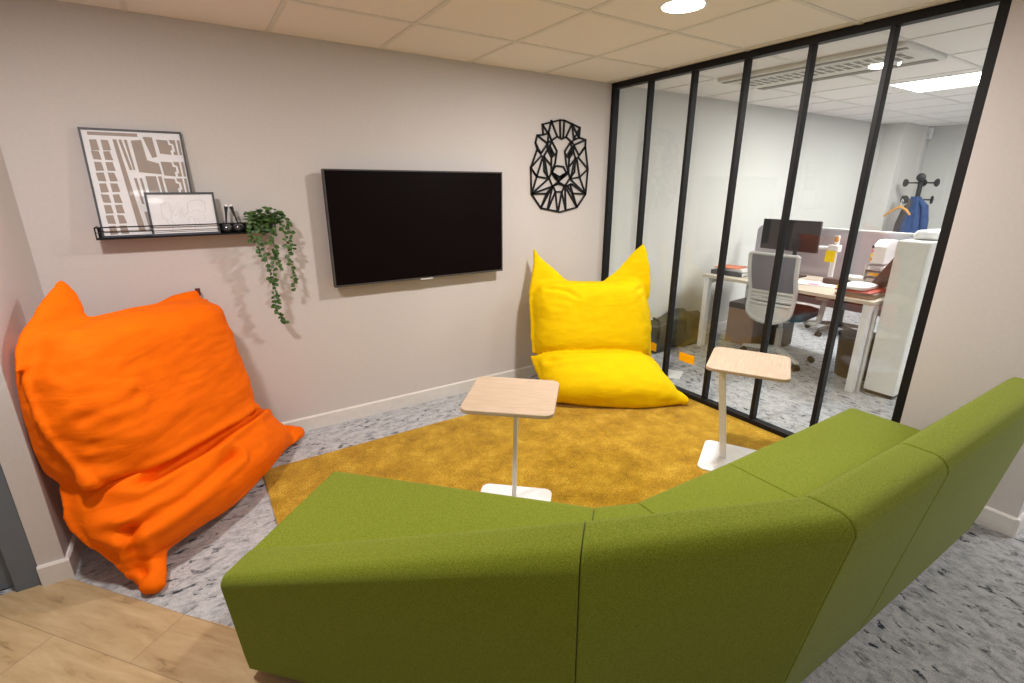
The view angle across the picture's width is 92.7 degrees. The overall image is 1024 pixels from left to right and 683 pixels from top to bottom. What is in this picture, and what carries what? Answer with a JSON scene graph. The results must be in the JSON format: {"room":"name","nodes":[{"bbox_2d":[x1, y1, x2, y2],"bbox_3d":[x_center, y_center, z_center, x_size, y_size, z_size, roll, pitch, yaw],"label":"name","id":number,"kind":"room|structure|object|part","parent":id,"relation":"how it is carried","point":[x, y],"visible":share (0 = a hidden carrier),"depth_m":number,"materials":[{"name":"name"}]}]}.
{"room":"common room","nodes":[
{"label":"common room","id":0,"kind":"room"},
{"bbox_2d":[0,147,72,565],"bbox_3d":[-2.073,-0.229,1.972,0.085,2.310,0.820,-11,21,-31],"label":"wall","id":1,"kind":"structure","parent":0,"point":[36,496],"depth_m":1.92,"materials":[{"name":"paint"}]},
{"bbox_2d":[36,557,75,586],"bbox_3d":[-1.842,0.932,1.976,0.099,0.095,0.014,-11,21,-31],"label":"baseboard","id":2,"kind":"structure","parent":1,"relation":"attached to","point":[59,570],"depth_m":1.97,"materials":[{"name":"white paint"}]},
{"bbox_2d":[65,534,83,574],"bbox_3d":[-2.033,0.819,2.332,0.014,0.095,0.820,-11,21,-31],"label":"baseboard","id":3,"kind":"structure","parent":1,"relation":"attached to","point":[75,548],"depth_m":2.07,"materials":[{"name":"white paint"}]},
{"bbox_2d":[0,578,305,682],"bbox_3d":[-1.134,2.022,-1.284,5.900,0.023,6.600,-11,21,-31],"label":"floor","id":4,"kind":"structure","parent":0,"point":[70,630],"depth_m":1.72,"materials":[{"name":"brown wood"}]},
{"bbox_2d":[0,0,884,422],"bbox_3d":[1.624,-1.114,4.775,9.485,2.310,0.120,-11,21,-31],"label":"wall","id":5,"kind":"structure","parent":0,"point":[258,115],"depth_m":3.05,"materials":[{"name":"paint"}]},
{"bbox_2d":[93,222,275,239],"bbox_3d":[-1.680,-0.589,2.568,0.790,0.061,0.105,-11,21,-31],"label":"shelf","id":6,"kind":"object","parent":5,"relation":"attached to","point":[244,224],"visible":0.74,"depth_m":2.50,"materials":[{"name":"black metal"}]},
{"bbox_2d":[77,127,191,237],"bbox_3d":[-1.829,-0.780,2.419,0.402,0.501,0.074,-11,21,-31],"label":"framed print","id":7,"kind":"object","parent":6,"relation":"on","point":[122,165],"visible":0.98,"depth_m":2.39,"materials":[{"name":"white paper"}]},
{"bbox_2d":[143,192,220,235],"bbox_3d":[-1.687,-0.657,2.511,0.298,0.211,0.039,-11,21,-31],"label":"framed drawing","id":8,"kind":"object","parent":6,"relation":"on","point":[163,208],"visible":1,"depth_m":2.50,"materials":[{"name":"white paper"}]},
{"bbox_3d":[-1.680,-0.563,2.577,0.790,0.006,0.104,-11,21,-31],"label":"shelf plate","id":9,"kind":"part","parent":6,"relation":"part of","materials":[{"name":"black metal"}]},
{"bbox_2d":[221,204,232,232],"bbox_3d":[-1.542,-0.661,2.628,0.053,0.150,0.053,-11,21,-31],"label":"bud vase","id":10,"kind":"object","parent":6,"relation":"on","point":[229,228],"visible":0.87,"depth_m":2.62,"materials":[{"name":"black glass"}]},
{"bbox_3d":[-1.534,-0.681,2.627,0.025,0.090,0.019,-11,21,-31],"label":"stem","id":11,"kind":"part","parent":10,"relation":"part of","materials":[{"name":"black plastic"}]},
{"bbox_2d":[229,204,243,232],"bbox_3d":[-1.495,-0.670,2.657,0.053,0.150,0.053,4,18,12],"label":"bud vase","id":12,"kind":"object","parent":6,"relation":"on","point":[238,230],"visible":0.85,"depth_m":2.65,"materials":[{"name":"black glass"}]},
{"bbox_3d":[-1.506,-0.687,2.644,0.033,0.091,0.019,-11,21,-31],"label":"stem","id":13,"kind":"part","parent":12,"relation":"part of","materials":[{"name":"black plastic"}]},
{"bbox_2d":[242,206,297,323],"bbox_3d":[-1.349,-0.426,2.792,0.263,0.670,0.164,-11,21,-31],"label":"trailing plant","id":14,"kind":"object","parent":6,"relation":"hanging from","point":[271,218],"visible":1,"depth_m":2.72,"materials":[{"name":"green plant"}]},
{"bbox_3d":[-1.391,-0.653,2.742,0.084,0.066,0.084,-11,21,-31],"label":"pot","id":15,"kind":"part","parent":14,"relation":"part of","materials":[{"name":"green plastic"}]},
{"bbox_2d":[282,365,536,430],"bbox_3d":[-0.722,0.420,3.593,3.650,0.095,0.014,-11,21,-31],"label":"baseboard","id":16,"kind":"structure","parent":5,"relation":"attached to","point":[325,419],"depth_m":3.51,"materials":[{"name":"white paint"}]},
{"bbox_2d":[321,169,502,287],"bbox_3d":[-0.601,-0.766,3.252,1.212,0.700,0.084,-11,21,-31],"label":"tv","id":17,"kind":"object","parent":5,"relation":"attached to","point":[384,226],"visible":1,"depth_m":3.17,"materials":[{"name":"black plastic"}]},
{"bbox_2d":[530,119,588,212],"bbox_3d":[0.374,-1.345,3.774,0.572,0.682,0.010,-11,21,-31],"label":"wall art","id":18,"kind":"object","parent":5,"relation":"attached to","point":[547,146],"visible":1,"depth_m":3.77,"materials":[{"name":"black metal"}]},
{"bbox_2d":[706,303,819,333],"bbox_3d":[2.843,-0.270,5.782,4.730,0.095,0.014,-11,21,-31],"label":"baseboard","id":19,"kind":"structure","parent":5,"relation":"attached to","point":[722,325],"depth_m":5.47,"materials":[{"name":"white paint"}]},
{"bbox_2d":[0,306,1023,682],"bbox_3d":[1.957,1.311,1.109,14.000,0.100,7.650,-11,21,-31],"label":"floor","id":20,"kind":"structure","parent":0,"point":[961,620],"depth_m":2.05,"materials":[{"name":"carpet"}]},
{"bbox_2d":[15,281,304,594],"bbox_3d":[-1.591,0.244,2.372,0.656,1.154,1.288,3,18,9],"label":"beanbag","id":21,"kind":"object","parent":20,"relation":"on","point":[148,423],"visible":1,"depth_m":1.98,"materials":[{"name":"orange fabric"}]},
{"bbox_2d":[264,398,783,524],"bbox_3d":[0.289,0.733,2.753,2.851,0.006,1.885,-11,21,-31],"label":"rug","id":22,"kind":"object","parent":20,"relation":"on","point":[587,456],"visible":0.24,"depth_m":2.91,"materials":[{"name":"yellow carpet"}]},
{"bbox_2d":[221,471,593,682],"bbox_3d":[-0.289,0.692,1.587,1.048,0.775,0.678,4,18,13],"label":"module","id":23,"kind":"object","parent":22,"relation":"on","point":[368,579],"visible":0.94,"depth_m":1.33,"materials":[{"name":"green fabric"}]},
{"bbox_3d":[-0.266,0.814,1.727,1.048,0.391,0.480,4,18,13],"label":"seat","id":24,"kind":"part","parent":23,"relation":"part of","materials":[{"name":"green fabric"}]},
{"bbox_2d":[460,376,558,501],"bbox_3d":[0.002,0.536,2.341,0.410,0.618,0.400,3,18,9],"label":"table","id":25,"kind":"object","parent":22,"relation":"on","point":[517,398],"visible":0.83,"depth_m":2.26,"materials":[{"name":"brown wood"}]},
{"bbox_3d":[0.001,0.827,2.431,0.370,0.009,0.364,3,18,9],"label":"plate","id":26,"kind":"part","parent":25,"relation":"part of","materials":[{"name":"white metal"}]},
{"bbox_2d":[529,244,688,407],"bbox_3d":[0.705,-0.147,3.684,1.139,1.110,0.776,-1,18,-3],"label":"beanbag","id":27,"kind":"object","parent":22,"relation":"on","point":[591,338],"visible":0.98,"depth_m":3.63,"materials":[{"name":"yellow fabric"}]},
{"bbox_2d":[697,347,790,470],"bbox_3d":[1.295,0.404,2.761,0.400,0.618,0.410,9,20,27],"label":"table","id":28,"kind":"object","parent":22,"relation":"on","point":[714,455],"visible":0.85,"depth_m":2.75,"materials":[{"name":"brown wood"}]},
{"bbox_3d":[1.297,0.695,2.852,0.364,0.009,0.370,9,20,27],"label":"plate","id":29,"kind":"part","parent":28,"relation":"part of","materials":[{"name":"white metal"}]},
{"bbox_2d":[661,368,683,379],"bbox_3d":[1.314,0.268,4.230,0.297,0.001,0.210,9,20,27],"label":"paper sheet","id":30,"kind":"object","parent":20,"relation":"on","point":[675,374],"visible":0.36,"depth_m":4.18,"materials":[{"name":"white paper"}]},
{"bbox_2d":[651,308,700,352],"bbox_3d":[1.541,-0.116,4.825,1.100,0.372,0.201,-11,21,-31],"label":"holdall","id":31,"kind":"object","parent":20,"relation":"on","point":[685,323],"visible":0.55,"depth_m":4.80,"materials":[{"name":"green fabric"}]},
{"bbox_2d":[575,497,853,682],"bbox_3d":[0.430,0.718,1.507,0.679,0.776,0.626,-3,18,-9],"label":"module","id":32,"kind":"object","parent":20,"relation":"on","point":[729,593],"visible":1,"depth_m":1.17,"materials":[{"name":"green fabric"}]},
{"bbox_3d":[0.414,0.842,1.640,0.525,0.391,0.442,-3,18,-9],"label":"seat","id":33,"kind":"part","parent":32,"relation":"part of","materials":[{"name":"green fabric"}]},
{"bbox_2d":[725,297,765,344],"bbox_3d":[2.438,-0.206,5.039,0.324,0.420,0.284,-12,21,-34],"label":"cardboard box","id":34,"kind":"object","parent":20,"relation":"on","point":[740,328],"visible":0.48,"depth_m":4.95,"materials":[{"name":"brown cardboard"}]},
{"bbox_3d":[2.438,-0.378,4.984,0.324,0.058,0.284,-12,21,-34],"label":"lid","id":35,"kind":"part","parent":34,"relation":"part of","materials":[{"name":"brown plastic"}]},
{"bbox_2d":[768,322,794,345],"bbox_3d":[2.687,-0.172,4.918,0.237,0.410,0.180,-11,21,-31],"label":"computer tower","id":36,"kind":"object","parent":20,"relation":"on","point":[787,333],"visible":0.16,"depth_m":4.87,"materials":[{"name":"black plastic"}]},
{"bbox_2d":[768,324,778,344],"bbox_3d":[2.590,-0.154,4.859,0.007,0.390,0.170,-11,21,-31],"label":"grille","id":37,"kind":"object","parent":36,"relation":"attached to","point":[774,327],"depth_m":4.87,"materials":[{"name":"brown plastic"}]},
{"bbox_2d":[740,251,829,370],"bbox_3d":[2.420,-0.307,4.379,0.696,1.012,0.690,-13,22,-36],"label":"office chair","id":38,"kind":"object","parent":20,"relation":"on","point":[760,264],"visible":0.84,"depth_m":4.18,"materials":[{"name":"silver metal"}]},
{"bbox_3d":[2.340,0.037,4.649,0.056,0.067,0.281,-13,22,-36],"label":"leg","id":39,"kind":"part","parent":38,"relation":"part of","materials":[{"name":"silver metal"}]},
{"bbox_3d":[2.290,0.097,4.461,0.280,0.067,0.056,-7,19,-21],"label":"leg","id":40,"kind":"part","parent":38,"relation":"part of","materials":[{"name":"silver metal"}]},
{"bbox_3d":[2.259,-0.449,4.199,0.282,0.634,0.423,-13,22,-36],"label":"backrest","id":41,"kind":"part","parent":38,"relation":"part of","materials":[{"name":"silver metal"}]},
{"bbox_3d":[2.192,-0.569,4.106,0.094,0.315,0.365,-13,22,-36],"label":"panel","id":42,"kind":"part","parent":38,"relation":"part of","materials":[{"name":"grey fabric"}]},
{"bbox_3d":[2.460,0.128,4.361,0.056,0.067,0.280,-1,18,-4],"label":"leg","id":43,"kind":"part","parent":38,"relation":"part of","materials":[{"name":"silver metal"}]},
{"bbox_3d":[2.462,-0.278,4.423,0.470,0.086,0.470,-13,22,-36],"label":"seat","id":44,"kind":"part","parent":38,"relation":"part of","materials":[{"name":"teal fabric"}]},
{"bbox_3d":[2.612,0.089,4.485,0.280,0.067,0.056,4,18,13],"label":"leg","id":45,"kind":"part","parent":38,"relation":"part of","materials":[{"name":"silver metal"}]},
{"bbox_3d":[2.624,-0.259,4.215,0.120,0.242,0.121,-13,22,-36],"label":"armrest","id":46,"kind":"part","parent":38,"relation":"part of","materials":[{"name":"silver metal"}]},
{"bbox_2d":[697,273,884,391],"bbox_3d":[2.590,-0.191,4.485,0.800,0.727,1.470,-11,21,-31],"label":"desk","id":47,"kind":"object","parent":20,"relation":"on","point":[870,309],"visible":0.5,"depth_m":3.81,"materials":[{"name":"laminate"}]},
{"bbox_3d":[1.914,-0.295,4.856,0.060,0.699,0.050,-11,21,-31],"label":"leg","id":48,"kind":"part","parent":47,"relation":"part of","materials":[{"name":"white metal"}]},
{"bbox_2d":[711,268,747,277],"bbox_3d":[2.147,-0.676,4.743,0.270,0.040,0.310,-13,22,-36],"label":"ring binder","id":49,"kind":"object","parent":47,"relation":"on","point":[713,271],"visible":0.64,"depth_m":4.62,"materials":[{"name":"paper"}]},
{"bbox_2d":[717,267,747,272],"bbox_3d":[2.175,-0.704,4.728,0.210,0.022,0.290,-9,20,-26],"label":"stack","id":50,"kind":"object","parent":49,"relation":"on","point":[744,270],"visible":0.43,"depth_m":4.62,"materials":[{"name":"paper"}]},
{"bbox_2d":[714,264,746,269],"bbox_3d":[2.123,-0.727,4.748,0.240,0.008,0.200,16,23,40],"label":"folder","id":51,"kind":"object","parent":50,"relation":"on","point":[727,265],"visible":0.79,"depth_m":4.73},
{"bbox_2d":[760,218,822,277],"bbox_3d":[2.631,-0.873,4.571,0.222,0.520,0.524,-11,21,-31],"label":"monitor","id":52,"kind":"object","parent":47,"relation":"on","point":[802,236],"visible":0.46,"depth_m":4.43,"materials":[{"name":"black plastic"}]},
{"bbox_2d":[798,279,835,287],"bbox_3d":[2.628,-0.513,4.284,0.360,0.006,0.240,16,23,40],"label":"paper sheet","id":53,"kind":"object","parent":47,"relation":"on","point":[800,281],"visible":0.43,"depth_m":4.25,"materials":[{"name":"white paper"}]},
{"bbox_2d":[822,277,850,284],"bbox_3d":[2.804,-0.520,4.226,0.100,0.052,0.200,-16,24,-42],"label":"pencil case","id":54,"kind":"object","parent":53,"relation":"on","point":[828,280],"visible":0.66,"depth_m":4.21,"materials":[{"name":"brown plastic"}]},
{"bbox_2d":[818,236,841,280],"bbox_3d":[2.798,-0.750,4.382,0.107,0.400,0.261,-13,22,-36],"label":"figurine","id":55,"kind":"object","parent":47,"relation":"on","point":[836,247],"visible":0.53,"depth_m":4.30,"materials":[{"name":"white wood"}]},
{"bbox_2d":[824,250,835,262],"bbox_3d":[2.804,-0.751,4.309,0.003,0.100,0.080,-11,21,-31],"label":"sticky note","id":56,"kind":"object","parent":55,"relation":"attached to","point":[830,255],"visible":1,"depth_m":4.31,"materials":[{"name":"yellow paper"}]},
{"bbox_3d":[2.846,-0.741,4.321,0.040,0.380,0.040,-11,21,-31],"label":"post","id":57,"kind":"part","parent":55,"relation":"part of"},
{"bbox_2d":[798,293,862,305],"bbox_3d":[2.817,-0.461,4.553,0.100,0.080,1.000,-11,21,-31],"label":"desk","id":58,"kind":"object","parent":47,"relation":"on","point":[798,293],"depth_m":4.37,"materials":[{"name":"beige wood"}]},
{"bbox_2d":[848,275,862,281],"bbox_3d":[2.983,-0.546,4.278,0.146,0.070,0.102,12,21,32],"label":"tissue","id":59,"kind":"object","parent":47,"relation":"on","point":[851,277],"visible":0.35,"depth_m":4.23,"materials":[{"name":"paper"}]},
{"bbox_3d":[2.661,0.056,3.750,0.060,0.699,0.050,-11,21,-31],"label":"leg","id":60,"kind":"part","parent":47,"relation":"part of","materials":[{"name":"white metal"}]},
{"bbox_2d":[834,292,884,299],"bbox_3d":[2.734,-0.376,3.825,0.320,0.022,0.250,-12,21,-34],"label":"folder","id":61,"kind":"object","parent":47,"relation":"on","point":[846,294],"visible":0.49,"depth_m":3.71,"materials":[{"name":"cardboard"}]},
{"bbox_2d":[845,291,885,296],"bbox_3d":[2.742,-0.396,3.824,0.320,0.016,0.250,-14,22,-37],"label":"folder","id":62,"kind":"object","parent":61,"relation":"on","point":[847,292],"visible":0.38,"depth_m":3.70,"materials":[{"name":"brown cardboard"}]},
{"bbox_2d":[835,287,885,294],"bbox_3d":[2.734,-0.408,3.815,0.320,0.010,0.250,-11,21,-31],"label":"folder","id":63,"kind":"object","parent":62,"relation":"on","point":[877,290],"visible":0.49,"depth_m":3.72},
{"bbox_2d":[846,281,877,290],"bbox_3d":[2.719,-0.436,3.823,0.295,0.033,0.193,-11,21,-31],"label":"stack","id":64,"kind":"object","parent":63,"relation":"on","point":[853,285],"visible":0.78,"depth_m":3.76,"materials":[{"name":"paper"}]},
{"bbox_2d":[871,258,893,287],"bbox_3d":[2.975,-0.550,3.827,0.240,0.288,0.185,-11,21,-31],"label":"ring binder","id":65,"kind":"object","parent":64,"relation":"on","point":[882,279],"visible":0.29,"depth_m":3.79,"materials":[{"name":"brown cardboard"}]},
{"bbox_3d":[2.712,0.050,3.783,0.024,0.690,0.090,-11,21,-31],"label":"panel","id":66,"kind":"part","parent":47,"relation":"part of","materials":[{"name":"white paint"}]},
{"bbox_2d":[862,263,888,288],"bbox_3d":[3.117,-0.540,4.056,0.244,0.196,0.260,-11,21,-31],"label":"tray","id":67,"kind":"object","parent":47,"relation":"on","point":[872,271],"visible":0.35,"depth_m":4.08,"materials":[{"name":"plastic"}]},
{"bbox_2d":[862,275,872,281],"bbox_3d":[3.118,-0.516,4.065,0.240,0.046,0.260,-11,21,-31],"label":"tray","id":68,"kind":"object","parent":67,"relation":"on","point":[866,278],"depth_m":4.10,"materials":[{"name":"grey plastic"}]},
{"bbox_2d":[863,270,876,276],"bbox_3d":[3.118,-0.564,4.050,0.240,0.046,0.260,-11,21,-31],"label":"tray","id":69,"kind":"object","parent":67,"relation":"on","point":[867,273],"depth_m":4.08,"materials":[{"name":"plastic"}]},
{"bbox_2d":[869,239,898,263],"bbox_3d":[3.087,-0.747,4.059,0.203,0.185,0.102,-11,21,-31],"label":"magazine file","id":70,"kind":"object","parent":67,"relation":"on","point":[883,251],"visible":0.94,"depth_m":4.01,"materials":[{"name":"white cardboard"}]},
{"bbox_2d":[637,444,946,682],"bbox_3d":[0.860,0.666,1.668,0.521,0.778,0.694,-11,21,-31],"label":"module","id":71,"kind":"object","parent":20,"relation":"on","point":[884,499],"visible":0.45,"depth_m":1.39,"materials":[{"name":"green fabric"}]},
{"bbox_3d":[0.806,0.793,1.795,0.521,0.391,0.496,-11,21,-31],"label":"seat","id":72,"kind":"part","parent":71,"relation":"part of","materials":[{"name":"green fabric"}]},
{"bbox_3d":[0.985,0.709,1.477,0.521,0.744,0.232,-11,21,-31],"label":"backrest","id":73,"kind":"part","parent":71,"relation":"part of","materials":[{"name":"green fabric"}]},
{"bbox_2d":[805,310,858,336],"bbox_3d":[3.603,-0.571,5.214,0.696,1.012,0.690,0,18,-2],"label":"office chair","id":74,"kind":"object","parent":20,"relation":"on","point":[843,325],"visible":0.07,"depth_m":5.28,"materials":[{"name":"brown plastic"}]},
{"bbox_3d":[3.460,-0.219,5.461,0.056,0.067,0.280,-14,22,-38],"label":"leg","id":75,"kind":"part","parent":74,"relation":"part of","materials":[{"name":"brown plastic"}]},
{"bbox_3d":[3.411,-0.161,5.276,0.280,0.067,0.056,-7,19,-21],"label":"leg","id":76,"kind":"part","parent":74,"relation":"part of","materials":[{"name":"brown plastic"}]},
{"bbox_3d":[3.575,-0.128,5.175,0.056,0.067,0.281,0,18,-2],"label":"leg","id":77,"kind":"part","parent":74,"relation":"part of","materials":[{"name":"brown plastic"}]},
{"bbox_3d":[3.733,-0.167,5.297,0.280,0.067,0.056,4,18,14],"label":"leg","id":78,"kind":"part","parent":74,"relation":"part of","materials":[{"name":"brown plastic"}]},
{"bbox_2d":[755,225,914,316],"bbox_3d":[3.027,-0.447,4.555,0.042,1.172,1.710,-11,21,-31],"label":"screen","id":79,"kind":"object","parent":20,"relation":"on","point":[813,264],"visible":0.23,"depth_m":4.48,"materials":[{"name":"grey fabric"}]},
{"bbox_3d":[3.041,-0.991,4.361,0.042,0.017,1.660,-11,21,-31],"label":"trim","id":80,"kind":"part","parent":79,"relation":"part of","materials":[{"name":"silver metal"}]},
{"bbox_2d":[834,329,875,380],"bbox_3d":[2.916,0.114,4.128,0.332,0.360,0.332,-11,21,-31],"label":"waste bin","id":81,"kind":"object","parent":20,"relation":"on","point":[846,341],"visible":0.45,"depth_m":4.08,"materials":[{"name":"brown plastic"}]},
{"bbox_2d":[728,377,1023,631],"bbox_3d":[1.523,0.542,2.055,1.031,0.781,0.696,-11,21,-31],"label":"module","id":82,"kind":"object","parent":20,"relation":"on","point":[977,442],"visible":0.51,"depth_m":1.86,"materials":[{"name":"green fabric"}]},
{"bbox_3d":[1.469,0.671,2.184,1.031,0.391,0.497,-11,21,-31],"label":"seat","id":83,"kind":"part","parent":82,"relation":"part of","materials":[{"name":"green fabric"}]},
{"bbox_3d":[1.648,0.585,1.865,1.031,0.747,0.234,-11,21,-31],"label":"backrest","id":84,"kind":"part","parent":82,"relation":"part of","materials":[{"name":"green fabric"}]},
{"bbox_2d":[863,238,937,399],"bbox_3d":[3.097,-0.194,3.760,0.717,1.170,0.200,-11,21,-31],"label":"base cabinet","id":85,"kind":"object","parent":20,"relation":"on","point":[913,258],"visible":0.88,"depth_m":3.55,"materials":[{"name":"white paint"}]},
{"bbox_3d":[2.845,-0.476,3.392,0.006,0.330,0.006,-11,21,-31],"label":"handle","id":86,"kind":"part","parent":85,"relation":"part of","materials":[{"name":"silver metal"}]},
{"bbox_2d":[913,229,940,239],"bbox_3d":[3.138,-0.793,3.596,0.490,0.065,0.175,-11,21,-31],"label":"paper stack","id":87,"kind":"object","parent":85,"relation":"on","point":[930,234],"visible":0.52,"depth_m":3.48,"materials":[{"name":"paper"}]},
{"bbox_2d":[900,173,939,203],"bbox_3d":[5.183,-1.312,6.417,0.380,1.700,0.394,-11,21,-31],"label":"coat stand","id":88,"kind":"object","parent":20,"relation":"on","point":[921,178],"visible":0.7,"depth_m":6.19,"materials":[{"name":"black plastic"}]},
{"bbox_2d":[883,199,910,216],"bbox_3d":[4.922,-1.695,6.219,0.076,0.227,0.297,-11,21,-31],"label":"hanger","id":89,"kind":"object","parent":88,"relation":"hanging from","point":[899,206],"visible":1,"depth_m":6.19,"materials":[{"name":"orange wood"}]},
{"bbox_2d":[893,196,928,232],"bbox_3d":[5.077,-1.472,6.229,0.208,0.720,0.363,-11,21,-31],"label":"jacket","id":90,"kind":"object","parent":88,"relation":"hanging from","point":[918,208],"visible":0.66,"depth_m":6.14,"materials":[{"name":"blue fabric"}]},
{"bbox_2d":[58,0,998,126],"bbox_3d":[1.959,-0.987,0.381,14.000,0.100,7.650,-11,21,-31],"label":"ceiling","id":91,"kind":"structure","parent":0,"point":[591,34],"depth_m":2.58,"materials":[{"name":"tile"}]},
{"bbox_2d":[119,0,993,124],"bbox_3d":[1.972,-0.932,0.377,13.800,0.006,7.400,-11,21,-31],"label":"grid","id":92,"kind":"object","parent":91,"relation":"attached to","point":[283,3],"visible":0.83,"depth_m":2.63,"materials":[{"name":"metal"}]},
{"bbox_2d":[659,0,707,13],"bbox_3d":[0.767,-1.503,2.189,0.208,0.008,0.208,-11,21,-31],"label":"recessed light","id":93,"kind":"object","parent":91,"relation":"in","point":[669,6],"visible":1,"depth_m":2.18,"materials":[{"name":"white"}]},
{"bbox_2d":[717,41,946,89],"bbox_3d":[2.108,-1.851,3.334,0.590,0.034,1.200,-11,21,-31],"label":"air conditioner","id":94,"kind":"object","parent":91,"relation":"attached to","point":[908,53],"visible":0.9,"depth_m":3.17,"materials":[{"name":"plastic"}]},
{"bbox_2d":[735,52,918,86],"bbox_3d":[2.066,-1.830,3.312,0.220,0.005,1.080,-11,21,-31],"label":"grille","id":95,"kind":"object","parent":94,"relation":"attached to","point":[899,56],"depth_m":3.21,"materials":[{"name":"plastic"}]},
{"bbox_2d":[889,70,981,92],"bbox_3d":[3.380,-2.008,3.788,0.596,0.008,0.596,-11,21,-31],"label":"recessed light","id":96,"kind":"object","parent":91,"relation":"in","point":[969,78],"visible":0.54,"depth_m":3.81,"materials":[{"name":"white plastic"}]},
{"bbox_2d":[863,122,930,231],"bbox_3d":[5.241,-1.754,6.803,0.840,2.310,0.220,-11,21,-31],"label":"column","id":97,"kind":"structure","parent":0,"point":[903,146],"depth_m":6.47,"materials":[{"name":"paint"}]},
{"bbox_2d":[927,127,933,138],"bbox_3d":[5.611,-2.813,6.605,0.073,0.150,0.120,-11,21,-31],"label":"wall sensor","id":98,"kind":"object","parent":97,"relation":"attached to","point":[931,129],"visible":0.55,"depth_m":6.56,"materials":[{"name":"white plastic"}]},
{"bbox_2d":[920,124,967,229],"bbox_3d":[7.613,-0.925,4.189,0.180,2.310,7.400,-11,21,-31],"label":"wall","id":99,"kind":"structure","parent":0,"point":[942,154],"depth_m":6.58,"materials":[{"name":"paint"}]},
{"bbox_2d":[900,0,1023,517],"bbox_3d":[2.246,-0.286,2.159,0.190,2.310,0.509,-11,21,-31],"label":"wall","id":100,"kind":"structure","parent":0,"point":[972,343],"depth_m":2.18,"materials":[{"name":"paint"}]},
{"bbox_2d":[601,0,1011,437],"bbox_3d":[1.440,-0.638,3.274,0.060,2.309,2.324,-11,21,-31],"label":"glass partition frame","id":101,"kind":"structure","parent":100,"relation":"in","point":[894,23],"depth_m":2.85,"materials":[{"name":"black metal"}]},
{"bbox_2d":[651,342,656,351],"bbox_3d":[1.135,0.034,4.022,0.002,0.068,0.136,-11,21,-31],"label":"sticker","id":102,"kind":"object","parent":101,"relation":"attached to","point":[653,345],"visible":0.36,"depth_m":3.99,"materials":[{"name":"orange paper"}]},
{"bbox_2d":[679,352,694,364],"bbox_3d":[1.332,0.127,3.730,0.002,0.068,0.136,-11,21,-31],"label":"sticker","id":103,"kind":"object","parent":101,"relation":"attached to","point":[687,358],"visible":1,"depth_m":3.73,"materials":[{"name":"orange paper"}]},
{"bbox_2d":[975,506,1016,535],"bbox_3d":[2.160,0.787,2.440,0.014,0.095,0.505,-11,21,-31],"label":"baseboard","id":104,"kind":"structure","parent":100,"relation":"attached to","point":[994,519],"depth_m":2.28,"materials":[{"name":"white paint"}]},
{"bbox_2d":[1010,511,1023,537],"bbox_3d":[2.381,0.838,2.280,0.204,0.095,0.014,-11,21,-31],"label":"baseboard","id":105,"kind":"structure","parent":100,"relation":"attached to","point":[1019,524],"depth_m":2.23,"materials":[{"name":"white paint"}]},
{"bbox_3d":[-4.175,0.293,0.319,3.205,2.310,0.140,-11,21,-31],"label":"wall","id":106,"kind":"structure","parent":0,"visible":0},
{"bbox_2d":[0,464,41,591],"bbox_3d":[-2.359,0.047,1.415,1.060,2.120,0.144,-11,21,-31],"label":"door","id":107,"kind":"structure","parent":106,"relation":"in","point":[18,565],"depth_m":1.90,"materials":[{"name":"grey paint"}]}
]}

